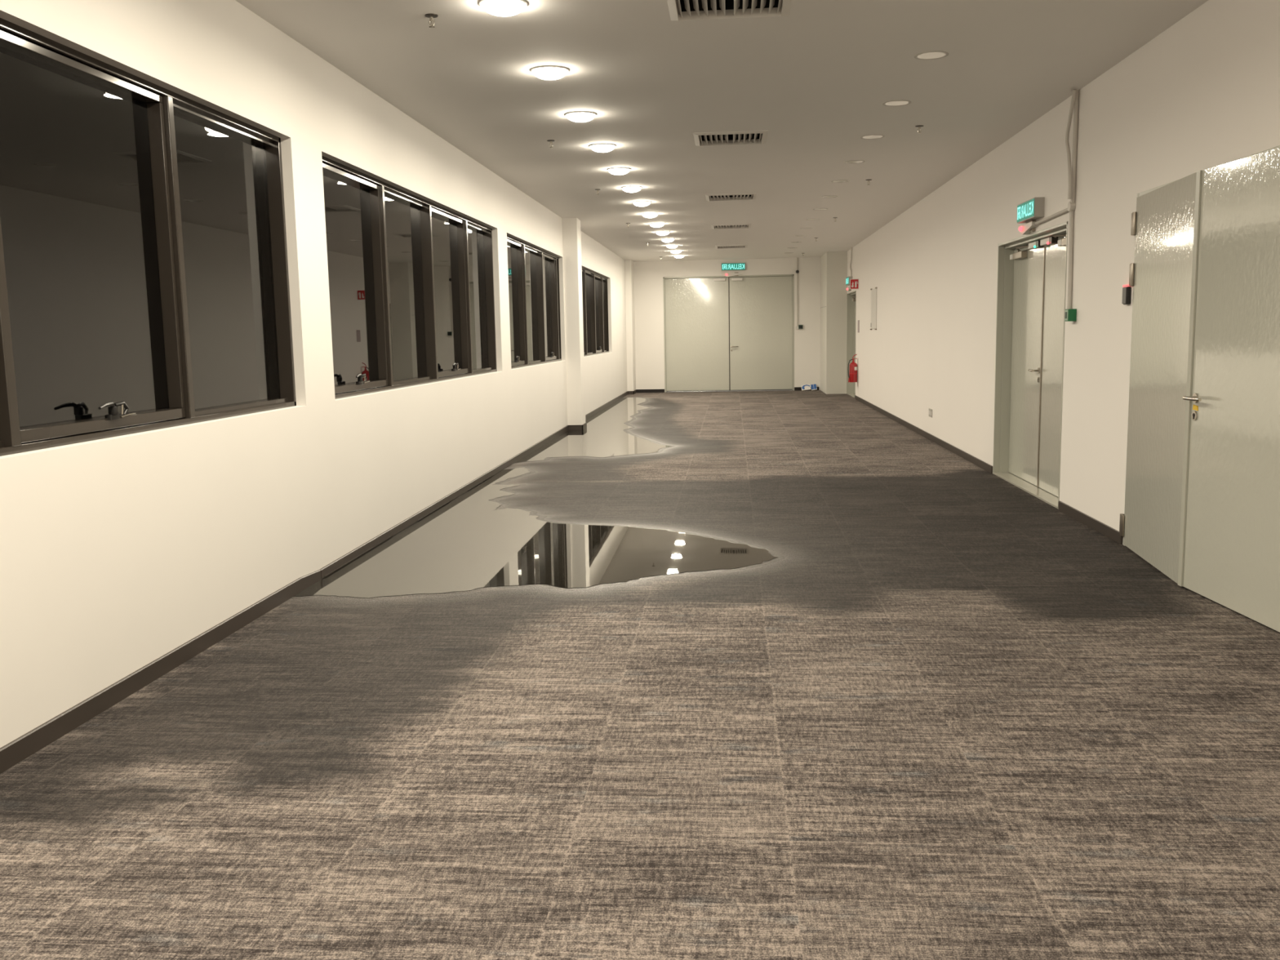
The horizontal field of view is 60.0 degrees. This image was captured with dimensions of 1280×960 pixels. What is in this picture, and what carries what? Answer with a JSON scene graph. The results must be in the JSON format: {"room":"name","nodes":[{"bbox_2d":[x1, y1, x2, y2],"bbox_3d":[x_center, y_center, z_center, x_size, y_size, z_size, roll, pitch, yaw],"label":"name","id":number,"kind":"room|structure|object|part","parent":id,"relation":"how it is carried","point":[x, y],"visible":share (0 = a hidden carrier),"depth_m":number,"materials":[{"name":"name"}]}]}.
{"room":"office building corridor","nodes":[
{"label":"office building corridor","id":0,"kind":"room"},
{"bbox_2d":[0,0,626,747],"bbox_3d":[-1.665,-1.651,11.680,0.220,3.173,31.240,0,8,5],"label":"wall","id":1,"kind":"structure","parent":0,"point":[117,553],"depth_m":5.86,"materials":[{"name":"paint"}]},
{"bbox_2d":[0,17,296,456],"bbox_3d":[-2.301,-0.859,3.914,0.121,1.542,5.187,0,8,5],"label":"window","id":2,"kind":"structure","parent":1,"relation":"in","point":[144,275],"depth_m":4.87,"materials":[{"name":"glass"}]},
{"bbox_3d":[-2.293,-0.951,4.563,0.006,1.399,1.214,0,8,5],"label":"pane","id":3,"kind":"part","parent":2,"relation":"part of","materials":[{"name":"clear glass"}]},
{"bbox_3d":[-2.261,-0.944,4.561,0.072,1.474,1.264,0,8,5],"label":"sash","id":4,"kind":"part","parent":2,"relation":"part of","materials":[{"name":"brown metal"}]},
{"bbox_3d":[-2.204,-0.288,4.619,0.051,0.080,0.222,0,8,5],"label":"handle","id":5,"kind":"part","parent":2,"relation":"part of","materials":[{"name":"silver metal"}]},
{"bbox_3d":[-2.186,-1.115,5.845,0.006,1.436,1.225,0,8,5],"label":"pane","id":6,"kind":"part","parent":2,"relation":"part of","materials":[{"name":"clear glass"}]},
{"bbox_2d":[0,389,636,773],"bbox_3d":[-1.408,-0.120,11.864,0.238,0.080,31.240,0,8,5],"label":"baseboard","id":7,"kind":"structure","parent":1,"relation":"attached to","point":[27,744],"depth_m":5.14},
{"bbox_2d":[321,155,497,399],"bbox_3d":[-1.836,-1.608,9.515,0.121,1.542,5.191,0,8,5],"label":"window","id":8,"kind":"structure","parent":1,"relation":"in","point":[411,277],"depth_m":8.93,"materials":[{"name":"glass"}]},
{"bbox_3d":[-2.037,-1.364,7.645,0.006,1.399,1.283,0,8,5],"label":"pane","id":9,"kind":"part","parent":8,"relation":"part of","materials":[{"name":"clear glass"}]},
{"bbox_3d":[-2.006,-1.357,7.644,0.072,1.474,1.333,0,8,5],"label":"sash","id":10,"kind":"part","parent":8,"relation":"part of","materials":[{"name":"brown metal"}]},
{"bbox_3d":[-1.948,-0.700,7.701,0.051,0.080,0.222,0,8,5],"label":"handle","id":11,"kind":"part","parent":8,"relation":"part of","materials":[{"name":"silver metal"}]},
{"bbox_3d":[-1.926,-1.534,8.977,0.006,1.436,1.255,0,8,5],"label":"pane","id":12,"kind":"part","parent":8,"relation":"part of","materials":[{"name":"clear glass"}]},
{"bbox_3d":[-1.819,-1.715,10.272,0.006,1.399,1.214,0,8,5],"label":"pane","id":13,"kind":"part","parent":8,"relation":"part of","materials":[{"name":"clear glass"}]},
{"bbox_3d":[-1.788,-1.708,10.271,0.072,1.474,1.264,0,8,5],"label":"sash","id":14,"kind":"part","parent":8,"relation":"part of","materials":[{"name":"brown metal"}]},
{"bbox_3d":[-1.730,-1.052,10.328,0.051,0.080,0.222,0,8,5],"label":"handle","id":15,"kind":"part","parent":8,"relation":"part of","materials":[{"name":"silver metal"}]},
{"bbox_3d":[-1.717,-1.872,11.502,0.006,1.436,1.117,0,8,5],"label":"pane","id":16,"kind":"part","parent":8,"relation":"part of","materials":[{"name":"clear glass"}]},
{"bbox_2d":[506,235,561,368],"bbox_3d":[-1.411,-2.294,14.636,0.121,1.542,4.172,0,8,5],"label":"window","id":17,"kind":"structure","parent":1,"relation":"in","point":[534,291],"depth_m":14.81,"materials":[{"name":"glass"}]},
{"bbox_3d":[-1.571,-2.115,13.258,0.006,1.399,1.259,0,8,5],"label":"pane","id":18,"kind":"part","parent":17,"relation":"part of","materials":[{"name":"clear glass"}]},
{"bbox_3d":[-1.540,-2.108,13.256,0.072,1.474,1.309,0,8,5],"label":"sash","id":19,"kind":"part","parent":17,"relation":"part of","materials":[{"name":"brown metal"}]},
{"bbox_3d":[-1.483,-1.452,13.314,0.051,0.080,0.222,0,8,5],"label":"handle","id":20,"kind":"part","parent":17,"relation":"part of","materials":[{"name":"black plastic"}]},
{"bbox_3d":[-1.461,-2.285,14.588,0.006,1.436,1.275,0,8,5],"label":"pane","id":21,"kind":"part","parent":17,"relation":"part of","materials":[{"name":"clear glass"}]},
{"bbox_3d":[-1.356,-2.462,15.851,0.006,1.399,1.129,0,8,5],"label":"pane","id":22,"kind":"part","parent":17,"relation":"part of","materials":[{"name":"clear glass"}]},
{"bbox_3d":[-1.325,-2.455,15.850,0.072,1.474,1.179,0,8,5],"label":"sash","id":23,"kind":"part","parent":17,"relation":"part of","materials":[{"name":"brown metal"}]},
{"bbox_2d":[582,267,608,356],"bbox_3d":[-0.915,-3.095,20.622,0.121,1.542,5.194,0,8,5],"label":"window","id":24,"kind":"structure","parent":1,"relation":"in","point":[594,286],"depth_m":21.01,"materials":[{"name":"glass"}]},
{"bbox_3d":[-1.076,-2.857,18.856,0.072,1.474,1.551,0,8,5],"label":"sash","id":25,"kind":"part","parent":24,"relation":"part of","materials":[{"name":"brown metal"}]},
{"bbox_3d":[-0.986,-3.051,20.307,0.006,1.436,1.275,0,8,5],"label":"pane","id":26,"kind":"part","parent":24,"relation":"part of","materials":[{"name":"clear glass"}]},
{"bbox_3d":[-0.878,-3.233,21.610,0.006,1.399,1.209,0,8,5],"label":"pane","id":27,"kind":"part","parent":24,"relation":"part of","materials":[{"name":"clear glass"}]},
{"bbox_3d":[-0.847,-3.225,21.608,0.072,1.474,1.259,0,8,5],"label":"sash","id":28,"kind":"part","parent":24,"relation":"part of","materials":[{"name":"brown metal"}]},
{"bbox_3d":[-0.786,-3.374,22.723,0.006,1.436,0.887,0,8,5],"label":"pane","id":29,"kind":"part","parent":24,"relation":"part of","materials":[{"name":"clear glass"}]},
{"bbox_2d":[561,217,585,425],"bbox_3d":[-1.005,-2.360,16.947,0.224,3.173,0.420,0,8,5],"label":"pillar","id":30,"kind":"structure","parent":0,"point":[571,231],"depth_m":16.77,"materials":[{"name":"paint"}]},
{"bbox_2d":[624,259,635,391],"bbox_3d":[-0.229,-3.672,26.754,0.149,3.173,0.690,0,8,5],"label":"pillar","id":31,"kind":"structure","parent":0,"point":[628,264],"depth_m":26.46,"materials":[{"name":"paint"}]},
{"bbox_2d":[0,390,1279,959],"bbox_3d":[1.018,-0.097,11.646,5.120,0.001,31.200,0,8,5],"label":"floor","id":32,"kind":"structure","parent":0,"point":[953,716],"depth_m":3.84,"materials":[{"name":"carpet"}]},
{"bbox_2d":[293,467,777,598],"bbox_3d":[-0.338,0.254,9.168,2.784,0.002,6.096,0,8,5],"label":"puddle","id":33,"kind":"object","parent":32,"relation":"on","point":[466,544],"visible":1,"depth_m":7.36,"materials":[{"name":"clear liquid"}]},
{"bbox_2d":[515,397,671,462],"bbox_3d":[-0.064,-1.042,18.933,1.715,0.002,12.729,0,8,5],"label":"puddle","id":34,"kind":"object","parent":32,"relation":"on","point":[604,435],"visible":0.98,"depth_m":15.22,"materials":[{"name":"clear liquid"}]},
{"bbox_2d":[800,383,810,390],"bbox_3d":[4.019,-2.248,26.878,0.232,0.151,0.079,0,8,5],"label":"leaflet","id":35,"kind":"object","parent":32,"relation":"on","point":[804,387],"visible":1,"depth_m":26.88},
{"bbox_2d":[810,383,817,390],"bbox_3d":[4.208,-2.252,26.858,0.153,0.157,0.071,0,8,5],"label":"leaflet","id":36,"kind":"object","parent":32,"relation":"on","point":[813,386],"visible":1,"depth_m":26.86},
{"bbox_2d":[235,0,1208,261],"bbox_3d":[0.958,-3.317,11.341,5.489,0.120,31.440,0,8,5],"label":"ceiling","id":37,"kind":"structure","parent":0,"point":[819,77],"depth_m":7.99,"materials":[{"name":"paint"}]},
{"bbox_2d":[424,13,438,27],"bbox_3d":[-1.126,-2.479,5.997,0.072,0.062,0.072,0,8,5],"label":"sprinkler","id":38,"kind":"object","parent":37,"relation":"attached to","point":[430,15],"visible":1,"depth_m":5.99,"materials":[{"name":"metal"}]},
{"bbox_2d":[478,0,528,16],"bbox_3d":[-0.714,-2.463,5.803,0.256,0.058,0.256,0,8,5],"label":"ceiling lamp","id":39,"kind":"object","parent":37,"relation":"attached to","point":[495,7],"visible":1,"depth_m":5.75,"materials":[{"name":"beige"}]},
{"bbox_2d":[530,65,569,79],"bbox_3d":[-0.591,-2.662,7.285,0.256,0.058,0.256,0,8,5],"label":"ceiling lamp","id":40,"kind":"object","parent":37,"relation":"attached to","point":[544,72],"visible":1,"depth_m":7.22,"materials":[{"name":"beige"}]},
{"bbox_2d":[546,139,555,147],"bbox_3d":[-0.795,-3.005,9.929,0.072,0.062,0.072,0,8,5],"label":"sprinkler","id":41,"kind":"object","parent":37,"relation":"attached to","point":[548,140],"visible":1,"depth_m":9.92,"materials":[{"name":"silver metal"}]},
{"bbox_2d":[564,111,596,122],"bbox_3d":[-0.468,-2.860,8.767,0.256,0.058,0.256,0,8,5],"label":"ceiling lamp","id":42,"kind":"object","parent":37,"relation":"attached to","point":[575,116],"visible":1,"depth_m":8.69,"materials":[{"name":"beige"}]},
{"bbox_2d":[588,143,616,152],"bbox_3d":[-0.345,-3.058,10.249,0.256,0.058,0.256,0,8,5],"label":"ceiling lamp","id":43,"kind":"object","parent":37,"relation":"attached to","point":[601,148],"visible":1,"depth_m":10.18,"materials":[{"name":"beige"}]},
{"bbox_2d":[606,167,631,174],"bbox_3d":[-0.222,-3.256,11.730,0.256,0.058,0.256,0,8,5],"label":"ceiling lamp","id":44,"kind":"object","parent":37,"relation":"attached to","point":[615,171],"visible":1,"depth_m":11.65,"materials":[{"name":"beige"}]},
{"bbox_2d":[621,186,642,192],"bbox_3d":[-0.099,-3.455,13.212,0.256,0.058,0.256,0,8,5],"label":"ceiling lamp","id":45,"kind":"object","parent":37,"relation":"attached to","point":[627,188],"visible":1,"depth_m":13.14,"materials":[{"name":"beige"}]},
{"bbox_2d":[631,200,651,206],"bbox_3d":[0.024,-3.653,14.694,0.256,0.058,0.256,0,8,5],"label":"ceiling lamp","id":46,"kind":"object","parent":37,"relation":"attached to","point":[639,203],"visible":1,"depth_m":14.62,"materials":[{"name":"beige"}]},
{"bbox_2d":[641,213,658,217],"bbox_3d":[0.147,-3.851,16.176,0.256,0.058,0.256,0,8,5],"label":"ceiling lamp","id":47,"kind":"object","parent":37,"relation":"attached to","point":[645,215],"visible":1,"depth_m":16.10,"materials":[{"name":"beige"}]},
{"bbox_2d":[648,222,664,227],"bbox_3d":[0.270,-4.050,17.657,0.256,0.058,0.256,0,8,5],"label":"ceiling lamp","id":48,"kind":"object","parent":37,"relation":"attached to","point":[653,224],"visible":1,"depth_m":17.58,"materials":[{"name":"beige"}]},
{"bbox_2d":[655,231,670,235],"bbox_3d":[0.393,-4.248,19.139,0.256,0.058,0.256,0,8,5],"label":"ceiling lamp","id":49,"kind":"object","parent":37,"relation":"attached to","point":[661,233],"visible":1,"depth_m":19.06,"materials":[{"name":"beige"}]},
{"bbox_2d":[661,238,674,242],"bbox_3d":[0.515,-4.446,20.621,0.256,0.058,0.256,0,8,5],"label":"ceiling lamp","id":50,"kind":"object","parent":37,"relation":"attached to","point":[665,240],"visible":1,"depth_m":20.55,"materials":[{"name":"beige"}]},
{"bbox_2d":[666,244,678,248],"bbox_3d":[0.638,-4.644,22.103,0.256,0.058,0.256,0,8,5],"label":"ceiling lamp","id":51,"kind":"object","parent":37,"relation":"attached to","point":[667,246],"visible":1,"depth_m":22.02,"materials":[{"name":"beige"}]},
{"bbox_2d":[669,250,681,253],"bbox_3d":[0.761,-4.843,23.584,0.256,0.058,0.256,0,8,5],"label":"ceiling lamp","id":52,"kind":"object","parent":37,"relation":"attached to","point":[672,251],"visible":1,"depth_m":23.51,"materials":[{"name":"beige"}]},
{"bbox_2d":[673,255,684,257],"bbox_3d":[0.884,-5.041,25.066,0.256,0.058,0.256,0,8,5],"label":"ceiling lamp","id":53,"kind":"object","parent":37,"relation":"attached to","point":[676,256],"visible":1,"depth_m":24.99,"materials":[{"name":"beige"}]},
{"bbox_2d":[666,0,791,20],"bbox_3d":[0.468,-2.608,5.808,0.650,0.216,0.650,0,8,5],"label":"ceiling vent","id":54,"kind":"object","parent":37,"relation":"in","point":[679,10],"visible":1,"depth_m":6.08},
{"bbox_3d":[0.195,-2.535,5.840,0.032,0.049,0.560,0,8,5],"label":"blade","id":55,"kind":"part","parent":54,"relation":"part of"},
{"bbox_3d":[0.242,-2.535,5.836,0.032,0.049,0.560,0,8,5],"label":"blade","id":56,"kind":"part","parent":54,"relation":"part of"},
{"bbox_3d":[0.289,-2.536,5.832,0.032,0.049,0.560,0,8,5],"label":"blade","id":57,"kind":"part","parent":54,"relation":"part of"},
{"bbox_3d":[0.336,-2.536,5.828,0.032,0.049,0.560,0,8,5],"label":"blade","id":58,"kind":"part","parent":54,"relation":"part of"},
{"bbox_3d":[0.383,-2.537,5.824,0.032,0.049,0.560,0,8,5],"label":"blade","id":59,"kind":"part","parent":54,"relation":"part of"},
{"bbox_3d":[0.430,-2.537,5.820,0.032,0.049,0.560,0,8,5],"label":"blade","id":60,"kind":"part","parent":54,"relation":"part of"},
{"bbox_3d":[0.507,-2.538,5.814,0.032,0.049,0.560,0,8,5],"label":"blade","id":61,"kind":"part","parent":54,"relation":"part of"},
{"bbox_3d":[0.555,-2.538,5.810,0.032,0.049,0.560,0,8,5],"label":"blade","id":62,"kind":"part","parent":54,"relation":"part of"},
{"bbox_3d":[0.602,-2.538,5.806,0.032,0.049,0.560,0,8,5],"label":"blade","id":63,"kind":"part","parent":54,"relation":"part of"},
{"bbox_3d":[0.649,-2.539,5.802,0.032,0.049,0.560,0,8,5],"label":"blade","id":64,"kind":"part","parent":54,"relation":"part of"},
{"bbox_3d":[0.696,-2.539,5.798,0.032,0.049,0.560,0,8,5],"label":"blade","id":65,"kind":"part","parent":54,"relation":"part of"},
{"bbox_3d":[0.743,-2.539,5.794,0.032,0.049,0.560,0,8,5],"label":"blade","id":66,"kind":"part","parent":54,"relation":"part of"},
{"bbox_2d":[693,130,768,146],"bbox_3d":[0.812,-3.163,9.957,0.650,0.216,0.650,0,8,5],"label":"ceiling vent","id":67,"kind":"object","parent":37,"relation":"in","point":[749,137],"visible":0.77,"depth_m":10.16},
{"bbox_3d":[0.586,-3.091,9.985,0.032,0.049,0.560,0,8,5],"label":"blade","id":68,"kind":"part","parent":67,"relation":"part of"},
{"bbox_3d":[0.633,-3.091,9.981,0.032,0.049,0.560,0,8,5],"label":"blade","id":69,"kind":"part","parent":67,"relation":"part of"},
{"bbox_3d":[0.680,-3.091,9.977,0.032,0.049,0.560,0,8,5],"label":"blade","id":70,"kind":"part","parent":67,"relation":"part of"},
{"bbox_3d":[0.728,-3.092,9.973,0.032,0.049,0.560,0,8,5],"label":"blade","id":71,"kind":"part","parent":67,"relation":"part of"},
{"bbox_3d":[0.775,-3.092,9.969,0.032,0.049,0.560,0,8,5],"label":"blade","id":72,"kind":"part","parent":67,"relation":"part of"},
{"bbox_3d":[0.852,-3.093,9.963,0.032,0.049,0.560,0,8,5],"label":"blade","id":73,"kind":"part","parent":67,"relation":"part of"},
{"bbox_3d":[0.899,-3.093,9.959,0.032,0.049,0.560,0,8,5],"label":"blade","id":74,"kind":"part","parent":67,"relation":"part of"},
{"bbox_3d":[0.946,-3.094,9.955,0.032,0.049,0.560,0,8,5],"label":"blade","id":75,"kind":"part","parent":67,"relation":"part of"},
{"bbox_3d":[0.993,-3.094,9.951,0.032,0.049,0.560,0,8,5],"label":"blade","id":76,"kind":"part","parent":67,"relation":"part of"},
{"bbox_3d":[1.040,-3.094,9.947,0.032,0.049,0.560,0,8,5],"label":"blade","id":77,"kind":"part","parent":67,"relation":"part of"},
{"bbox_2d":[705,192,756,200],"bbox_3d":[1.172,-3.744,14.293,0.650,0.216,0.650,0,8,5],"label":"ceiling vent","id":78,"kind":"object","parent":37,"relation":"in","point":[750,196],"visible":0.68,"depth_m":14.54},
{"bbox_2d":[711,223,751,229],"bbox_3d":[1.504,-4.280,18.304,0.650,0.216,0.650,0,8,5],"label":"ceiling vent","id":79,"kind":"object","parent":37,"relation":"in","point":[741,225],"visible":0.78,"depth_m":18.55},
{"bbox_2d":[715,244,747,248],"bbox_3d":[1.867,-4.866,22.680,0.650,0.216,0.650,0,8,5],"label":"ceiling vent","id":80,"kind":"object","parent":37,"relation":"in","point":[731,246],"visible":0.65,"depth_m":22.94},
{"bbox_2d":[813,208,827,209],"bbox_3d":[2.595,-3.897,15.966,0.216,0.005,0.216,0,8,5],"label":"recessed light","id":81,"kind":"object","parent":37,"relation":"in","point":[815,208],"visible":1,"depth_m":15.96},
{"bbox_2d":[821,195,837,197],"bbox_3d":[2.473,-3.698,14.485,0.216,0.005,0.216,0,8,5],"label":"recessed light","id":82,"kind":"object","parent":37,"relation":"in","point":[829,196],"visible":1,"depth_m":14.45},
{"bbox_2d":[831,179,849,182],"bbox_3d":[2.350,-3.500,13.003,0.216,0.005,0.216,0,8,5],"label":"recessed light","id":83,"kind":"object","parent":37,"relation":"in","point":[839,180],"visible":1,"depth_m":13.01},
{"bbox_2d":[832,180,848,182],"bbox_3d":[2.350,-3.501,13.003,0.182,0.003,0.182,0,8,5],"label":"diffuser","id":84,"kind":"object","parent":83,"relation":"attached to","point":[833,180],"depth_m":12.99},
{"bbox_2d":[849,247,852,276],"bbox_3d":[4.508,-4.651,23.697,0.030,0.608,0.277,0,8,5],"label":"conduit","id":85,"kind":"object","parent":37,"relation":"hanging from","point":[851,247],"visible":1,"depth_m":23.66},
{"bbox_2d":[844,160,865,164],"bbox_3d":[2.227,-3.302,11.521,0.216,0.005,0.216,0,8,5],"label":"recessed light","id":86,"kind":"object","parent":37,"relation":"in","point":[852,162],"visible":1,"depth_m":11.51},
{"bbox_2d":[846,160,862,163],"bbox_3d":[2.227,-3.303,11.521,0.182,0.003,0.182,0,8,5],"label":"diffuser","id":87,"kind":"object","parent":86,"relation":"attached to","point":[847,162],"depth_m":11.52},
{"bbox_2d":[860,134,884,138],"bbox_3d":[2.104,-3.103,10.040,0.216,0.005,0.216,0,8,5],"label":"recessed light","id":88,"kind":"object","parent":37,"relation":"in","point":[868,136],"visible":1,"depth_m":10.02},
{"bbox_2d":[862,135,882,138],"bbox_3d":[2.104,-3.104,10.039,0.182,0.003,0.182,0,8,5],"label":"diffuser","id":89,"kind":"object","parent":88,"relation":"attached to","point":[864,136],"depth_m":10.03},
{"bbox_2d":[882,100,911,106],"bbox_3d":[1.981,-2.905,8.558,0.216,0.005,0.216,0,8,5],"label":"recessed light","id":90,"kind":"object","parent":37,"relation":"in","point":[893,103],"visible":1,"depth_m":8.55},
{"bbox_2d":[915,124,923,133],"bbox_3d":[2.405,-3.015,9.550,0.072,0.062,0.072,0,8,5],"label":"sprinkler","id":91,"kind":"object","parent":37,"relation":"attached to","point":[919,126],"visible":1,"depth_m":9.54,"materials":[{"name":"silver metal"}]},
{"bbox_2d":[914,50,948,59],"bbox_3d":[1.858,-2.707,7.076,0.216,0.005,0.216,0,8,5],"label":"recessed light","id":92,"kind":"object","parent":37,"relation":"in","point":[933,55],"visible":1,"depth_m":7.07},
{"bbox_2d":[917,52,945,58],"bbox_3d":[1.858,-2.708,7.076,0.182,0.003,0.182,0,8,5],"label":"diffuser","id":93,"kind":"object","parent":92,"relation":"attached to","point":[922,55],"depth_m":7.07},
{"bbox_2d":[1065,88,1076,199],"bbox_3d":[3.211,-2.496,8.286,0.026,0.787,0.179,0,8,5],"label":"conduit","id":94,"kind":"object","parent":37,"relation":"hanging from","point":[1074,91],"visible":1,"depth_m":8.29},
{"bbox_2d":[633,257,820,390],"bbox_3d":[2.270,-3.753,27.012,5.489,3.173,0.250,0,8,5],"label":"wall","id":95,"kind":"structure","parent":0,"point":[648,276],"depth_m":26.84,"materials":[{"name":"paint"}]},
{"bbox_2d":[636,386,818,392],"bbox_3d":[2.123,-2.201,27.098,4.450,0.080,0.014,0,8,5],"label":"baseboard","id":96,"kind":"structure","parent":95,"relation":"attached to","point":[795,388],"depth_m":27.24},
{"bbox_2d":[662,274,794,392],"bbox_3d":[2.159,-3.553,26.990,3.150,2.785,0.184,0,8,5],"label":"door","id":97,"kind":"structure","parent":95,"relation":"in","point":[722,333],"depth_m":26.96,"materials":[{"name":"paint"}]},
{"bbox_2d":[721,271,742,276],"bbox_3d":[2.213,-4.944,26.688,0.500,0.100,0.084,0,8,5],"label":"sensor box","id":98,"kind":"object","parent":95,"relation":"attached to","point":[737,273],"visible":1,"depth_m":26.68,"materials":[{"name":"white plastic"}]},
{"bbox_2d":[721,262,745,271],"bbox_3d":[2.243,-5.126,26.670,0.575,0.175,0.066,0,8,5],"label":"exit sign","id":99,"kind":"object","parent":95,"relation":"attached to","point":[725,266],"visible":1,"depth_m":26.64,"materials":[{"name":"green plastic"}]},
{"bbox_2d":[795,257,799,328],"bbox_3d":[3.779,-4.476,26.638,0.081,1.698,0.050,0,8,5],"label":"conduit","id":100,"kind":"object","parent":95,"relation":"attached to","point":[797,270],"visible":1,"depth_m":26.63,"materials":[{"name":"grey plastic"}]},
{"bbox_2d":[820,251,847,394],"bbox_3d":[4.495,-3.639,25.835,0.461,3.173,1.740,0,8,5],"label":"pillar","id":101,"kind":"structure","parent":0,"point":[833,264],"depth_m":25.04,"materials":[{"name":"grey paint"}]},
{"bbox_2d":[847,0,1279,544],"bbox_3d":[3.640,-1.692,11.235,0.250,3.173,31.240,0,8,5],"label":"wall","id":102,"kind":"structure","parent":0,"point":[1203,93],"depth_m":8.19,"materials":[{"name":"paint"}]},
{"bbox_2d":[845,276,852,285],"bbox_3d":[4.523,-4.303,23.992,0.086,0.170,0.560,0,8,5],"label":"exit sign","id":103,"kind":"object","parent":102,"relation":"attached to","point":[847,279],"visible":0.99,"depth_m":23.90,"materials":[{"name":"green plastic"}]},
{"bbox_3d":[4.485,-4.302,23.996,0.003,0.154,0.544,0,8,5],"label":"panel","id":104,"kind":"part","parent":103,"relation":"part of","materials":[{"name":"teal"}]},
{"bbox_2d":[846,290,856,398],"bbox_3d":[4.688,-2.947,24.090,0.214,2.250,1.820,0,8,5],"label":"door","id":105,"kind":"structure","parent":102,"relation":"in","point":[851,296],"depth_m":24.90,"materials":[{"name":"paint"}]},
{"bbox_2d":[847,354,857,386],"bbox_3d":[4.388,-2.254,22.812,0.184,0.662,0.180,4,9,35],"label":"fire extinguisher","id":106,"kind":"object","parent":102,"relation":"attached to","point":[852,369],"visible":1,"depth_m":22.77,"materials":[{"name":"red metal"}]},
{"bbox_2d":[849,279,858,288],"bbox_3d":[4.364,-3.988,22.586,0.173,0.204,0.008,0,8,5],"label":"fire sign","id":107,"kind":"object","parent":102,"relation":"attached to","point":[854,283],"visible":1,"depth_m":22.58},
{"bbox_2d":[857,320,859,332],"bbox_3d":[4.456,-3.132,22.626,0.008,0.250,0.220,0,8,5],"label":"plate","id":108,"kind":"object","parent":102,"relation":"attached to","point":[858,320],"visible":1,"depth_m":22.57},
{"bbox_2d":[870,287,877,329],"bbox_3d":[4.236,-3.102,20.133,0.029,0.752,0.770,0,8,5],"label":"holder","id":109,"kind":"object","parent":102,"relation":"attached to","point":[873,291],"visible":1,"depth_m":20.10,"materials":[{"name":"white plastic"}]},
{"bbox_2d":[928,408,932,417],"bbox_3d":[3.783,-0.872,14.425,0.011,0.105,0.189,0,8,5],"label":"wall socket","id":110,"kind":"object","parent":102,"relation":"attached to","point":[930,410],"visible":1,"depth_m":14.40,"materials":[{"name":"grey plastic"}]},
{"bbox_2d":[854,395,1123,544],"bbox_3d":[3.390,0.082,9.676,0.014,0.075,27.650,0,8,5],"label":"baseboard","id":111,"kind":"structure","parent":102,"relation":"attached to","point":[1079,516],"depth_m":11.31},
{"bbox_2d":[1018,220,1038,234],"bbox_3d":[3.327,-2.171,9.547,0.084,0.100,0.420,0,8,5],"label":"sensor box","id":112,"kind":"object","parent":102,"relation":"attached to","point":[1026,228],"visible":0.99,"depth_m":9.48,"materials":[{"name":"white plastic"}]},
{"bbox_2d":[992,221,1067,508],"bbox_3d":[3.494,-1.024,9.762,0.204,2.240,2.250,0,8,5],"label":"door","id":113,"kind":"structure","parent":102,"relation":"in","point":[1032,268],"depth_m":10.07,"materials":[{"name":"paint"}]},
{"bbox_3d":[3.506,-2.125,10.198,0.077,0.037,0.386,0,8,5],"label":"closer arm","id":114,"kind":"part","parent":113,"relation":"part of","materials":[{"name":"metal"}]},
{"bbox_3d":[3.515,-0.979,9.913,0.068,0.052,0.162,0,8,5],"label":"lever handle","id":115,"kind":"part","parent":113,"relation":"part of","materials":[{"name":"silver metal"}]},
{"bbox_3d":[3.406,-1.976,9.012,0.068,0.037,0.358,-1,8,2],"label":"closer arm","id":116,"kind":"part","parent":113,"relation":"part of","materials":[{"name":"metal"}]},
{"bbox_2d":[1017,196,1044,223],"bbox_3d":[3.316,-2.290,9.432,0.086,0.158,0.560,0,8,5],"label":"exit sign","id":117,"kind":"object","parent":102,"relation":"attached to","point":[1033,209],"visible":1,"depth_m":9.29,"materials":[{"name":"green plastic"}]},
{"bbox_3d":[3.277,-2.289,9.436,0.003,0.142,0.544,0,8,5],"label":"panel","id":118,"kind":"part","parent":117,"relation":"part of","materials":[{"name":"teal"}]},
{"bbox_2d":[1034,89,1079,309],"bbox_3d":[3.288,-2.159,8.825,0.039,1.604,1.056,0,8,5],"label":"conduit","id":119,"kind":"object","parent":102,"relation":"attached to","point":[1071,205],"visible":0.98,"depth_m":8.35,"materials":[{"name":"grey plastic"}]},
{"bbox_2d":[1064,308,1076,321],"bbox_3d":[3.244,-1.243,8.365,0.066,0.091,0.090,0,8,5],"label":"emergency door release","id":120,"kind":"object","parent":102,"relation":"attached to","point":[1070,315],"visible":1,"depth_m":8.32,"materials":[{"name":"green plastic"}]},
{"bbox_3d":[3.216,-1.242,8.367,0.003,0.079,0.076,0,8,5],"label":"plate","id":121,"kind":"part","parent":120,"relation":"part of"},
{"bbox_2d":[1121,284,1131,304],"bbox_3d":[3.164,-1.205,7.216,0.034,0.128,0.077,0,8,5],"label":"card reader","id":122,"kind":"object","parent":102,"relation":"attached to","point":[1126,288],"visible":1,"depth_m":7.19,"materials":[{"name":"black plastic"}]},
{"bbox_3d":[3.150,-1.200,7.218,0.004,0.104,0.067,0,8,5],"label":"plate","id":123,"kind":"part","parent":122,"relation":"part of","materials":[{"name":"grey plastic"}]},
{"bbox_2d":[1119,145,1279,632],"bbox_3d":[3.058,-0.535,6.014,0.295,2.270,2.466,0,8,5],"label":"door","id":124,"kind":"structure","parent":102,"relation":"in","point":[1202,491],"depth_m":5.77,"materials":[{"name":"paint"}]},
{"bbox_3d":[2.933,-0.430,5.867,0.068,0.052,0.181,0,8,5],"label":"lever handle","id":125,"kind":"part","parent":124,"relation":"part of","materials":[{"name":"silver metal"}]}
]}

